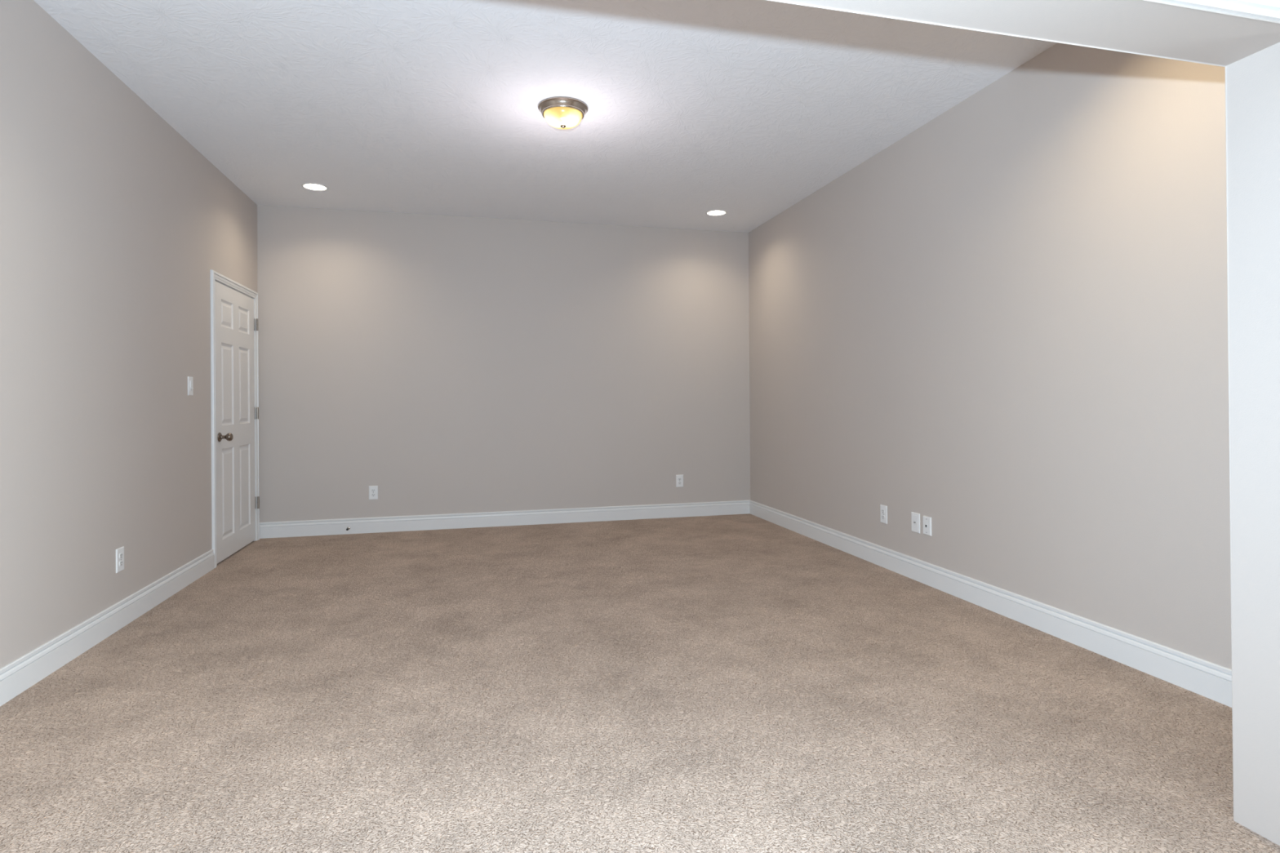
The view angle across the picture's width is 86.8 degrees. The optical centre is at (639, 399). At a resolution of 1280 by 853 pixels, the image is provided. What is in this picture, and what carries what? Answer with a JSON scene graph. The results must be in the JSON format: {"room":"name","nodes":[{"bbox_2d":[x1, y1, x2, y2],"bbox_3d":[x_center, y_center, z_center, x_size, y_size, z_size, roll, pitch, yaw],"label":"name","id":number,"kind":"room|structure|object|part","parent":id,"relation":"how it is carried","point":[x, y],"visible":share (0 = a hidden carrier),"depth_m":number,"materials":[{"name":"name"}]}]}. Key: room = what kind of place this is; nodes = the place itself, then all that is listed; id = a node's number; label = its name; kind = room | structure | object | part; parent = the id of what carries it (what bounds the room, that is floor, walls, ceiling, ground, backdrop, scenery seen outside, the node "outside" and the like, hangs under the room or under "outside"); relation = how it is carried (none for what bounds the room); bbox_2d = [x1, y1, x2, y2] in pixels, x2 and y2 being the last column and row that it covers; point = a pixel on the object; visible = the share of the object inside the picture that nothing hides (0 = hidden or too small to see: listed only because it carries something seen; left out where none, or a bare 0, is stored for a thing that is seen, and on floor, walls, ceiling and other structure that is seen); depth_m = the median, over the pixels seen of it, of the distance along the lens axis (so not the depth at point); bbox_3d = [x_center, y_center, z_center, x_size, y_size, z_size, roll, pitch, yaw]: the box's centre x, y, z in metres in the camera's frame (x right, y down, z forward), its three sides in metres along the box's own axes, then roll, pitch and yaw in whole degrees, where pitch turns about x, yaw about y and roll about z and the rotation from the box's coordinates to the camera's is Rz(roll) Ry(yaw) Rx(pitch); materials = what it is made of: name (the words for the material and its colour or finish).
{"room":"empty basement room","nodes":[
{"label":"empty basement room","id":0,"kind":"room"},
{"bbox_2d":[0,0,257,668],"bbox_3d":[-2.108,-0.255,0.892,0.140,2.825,10.143,0,0,-14],"label":"wall","id":1,"kind":"structure","parent":0,"point":[114,227],"depth_m":3.23,"materials":[{"name":"beige paint"}]},
{"bbox_2d":[0,549,214,706],"bbox_3d":[-2.495,1.097,2.815,0.016,0.134,3.896,0,0,-14],"label":"baseboard","id":2,"kind":"structure","parent":1,"relation":"attached to","point":[16,677],"depth_m":3.18,"materials":[{"name":"white paint"}]},
{"bbox_2d":[115,546,124,573],"bbox_3d":[-2.662,0.821,3.469,0.008,0.121,0.075,0,0,-14],"label":"power outlet","id":3,"kind":"object","parent":1,"relation":"attached to","point":[119,552],"visible":1,"depth_m":3.46,"materials":[{"name":"white plastic"}]},
{"bbox_2d":[187,376,193,395],"bbox_3d":[-2.883,-0.086,4.350,0.016,0.121,0.075,0,0,-14],"label":"light switch","id":4,"kind":"object","parent":1,"relation":"attached to","point":[190,380],"visible":1,"depth_m":4.34,"materials":[{"name":"white plastic"}]},
{"bbox_2d":[210,269,259,568],"bbox_3d":[-3.157,0.138,5.175,0.158,2.073,1.020,0,0,-14],"label":"trim","id":5,"kind":"structure","parent":1,"relation":"attached to","point":[215,276],"depth_m":4.75,"materials":[{"name":"white paint"}]},
{"bbox_2d":[214,280,259,563],"bbox_3d":[-3.071,0.163,5.206,0.122,1.998,0.890,0,0,-14],"label":"door","id":6,"kind":"structure","parent":1,"relation":"in","point":[235,409],"depth_m":5.15,"materials":[{"name":"white paint"}]},
{"bbox_3d":[-2.962,0.269,4.841,0.087,0.068,0.068,0,0,-14],"label":"knob","id":7,"kind":"part","parent":6,"relation":"part of","materials":[{"name":"silver metal"}]},
{"bbox_2d":[257,204,750,522],"bbox_3d":[-1.016,-0.252,6.356,4.608,2.825,0.140,0,0,-14],"label":"wall","id":8,"kind":"structure","parent":0,"point":[442,364],"depth_m":6.20,"materials":[{"name":"beige paint"}]},
{"bbox_2d":[368,485,377,499],"bbox_3d":[-2.343,0.820,5.947,0.075,0.121,0.008,0,0,-14],"label":"power outlet","id":9,"kind":"object","parent":8,"relation":"attached to","point":[373,490],"visible":1,"depth_m":5.95,"materials":[{"name":"white plastic"}]},
{"bbox_2d":[259,500,750,538],"bbox_3d":[-1.055,1.094,6.261,4.468,0.134,0.016,0,0,-14],"label":"baseboard","id":10,"kind":"structure","parent":8,"relation":"attached to","point":[503,518],"depth_m":6.19,"materials":[{"name":"white paint"}]},
{"bbox_2d":[675,474,683,487],"bbox_3d":[0.389,0.798,6.624,0.075,0.121,0.008,0,0,-14],"label":"power outlet","id":11,"kind":"object","parent":8,"relation":"attached to","point":[679,478],"visible":1,"depth_m":6.62,"materials":[{"name":"white plastic"}]},
{"bbox_2d":[33,0,1057,232],"bbox_3d":[0.841,-1.828,1.628,6.560,0.280,10.343,0,0,-14],"label":"ceiling","id":12,"kind":"structure","parent":0,"point":[746,109],"depth_m":3.69,"materials":[{"name":"white paint"}]},
{"bbox_2d":[301,182,328,191],"bbox_3d":[-2.530,-1.686,5.269,0.192,0.071,0.192,0,0,-14],"label":"recessed light","id":13,"kind":"object","parent":12,"relation":"in","point":[312,186],"visible":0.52,"depth_m":5.33,"materials":[{"name":"white paint"}]},
{"bbox_2d":[537,96,587,129],"bbox_3d":[-0.441,-1.615,3.879,0.284,0.118,0.284,0,0,-14],"label":"flush light","id":14,"kind":"object","parent":12,"relation":"attached to","point":[562,113],"visible":1,"depth_m":3.80,"materials":[{"name":"silver metal"}]},
{"bbox_3d":[-0.440,-1.601,3.879,0.220,0.066,0.220,0,0,-14],"label":"lamp shade","id":15,"kind":"part","parent":14,"relation":"part of","materials":[{"name":"white glass"}]},
{"bbox_2d":[706,209,727,216],"bbox_3d":[0.686,-1.708,6.080,0.192,0.071,0.192,0,0,-14],"label":"recessed light","id":16,"kind":"object","parent":12,"relation":"in","point":[713,212],"visible":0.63,"depth_m":6.14,"materials":[{"name":"white paint"}]},
{"bbox_2d":[0,513,1279,852],"bbox_3d":[0.863,1.187,1.622,6.560,0.100,10.343,0,0,-14],"label":"floor","id":17,"kind":"structure","parent":0,"point":[732,683],"depth_m":2.44,"materials":[{"name":"carpet"}]},
{"bbox_2d":[748,42,1231,669],"bbox_3d":[1.765,-0.277,4.421,0.140,2.825,4.955,0,0,-14],"label":"wall","id":18,"kind":"structure","parent":0,"point":[1004,326],"depth_m":3.36,"materials":[{"name":"beige paint"}]},
{"bbox_2d":[880,504,887,524],"bbox_3d":[1.653,0.779,4.594,0.008,0.121,0.075,0,0,-14],"label":"power outlet","id":19,"kind":"object","parent":18,"relation":"attached to","point":[883,508],"visible":1,"depth_m":4.59,"materials":[{"name":"white plastic"}]},
{"bbox_2d":[911,511,919,533],"bbox_3d":[1.733,0.776,4.263,0.012,0.123,0.082,0,0,-14],"label":"cable plate","id":20,"kind":"object","parent":18,"relation":"attached to","point":[915,517],"visible":1,"depth_m":4.26,"materials":[{"name":"white plastic"}]},
{"bbox_2d":[923,515,931,536],"bbox_3d":[1.760,0.775,4.153,0.012,0.113,0.073,0,0,-14],"label":"phone jack","id":21,"kind":"object","parent":18,"relation":"attached to","point":[926,520],"visible":1,"depth_m":4.14,"materials":[{"name":"white plastic"}]},
{"bbox_2d":[749,500,1231,707],"bbox_3d":[1.700,1.069,4.399,0.016,0.134,4.955,0,0,-14],"label":"baseboard","id":22,"kind":"structure","parent":18,"relation":"attached to","point":[1207,679],"depth_m":3.29,"materials":[{"name":"white paint"}]},
{"bbox_2d":[768,0,1279,845],"bbox_3d":[0.920,-0.276,1.560,6.060,2.825,0.192,0,0,-14],"label":"wall opening","id":23,"kind":"structure","parent":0,"point":[1248,48],"depth_m":1.74,"materials":[{"name":"beige paint"}]},
{"bbox_2d":[1154,0,1279,22],"bbox_3d":[0.269,-0.936,1.286,3.802,0.090,0.032,0,0,-14],"label":"trim","id":24,"kind":"structure","parent":23,"relation":"attached to","point":[1269,10],"depth_m":1.57,"materials":[{"name":"white paint"}]}
]}

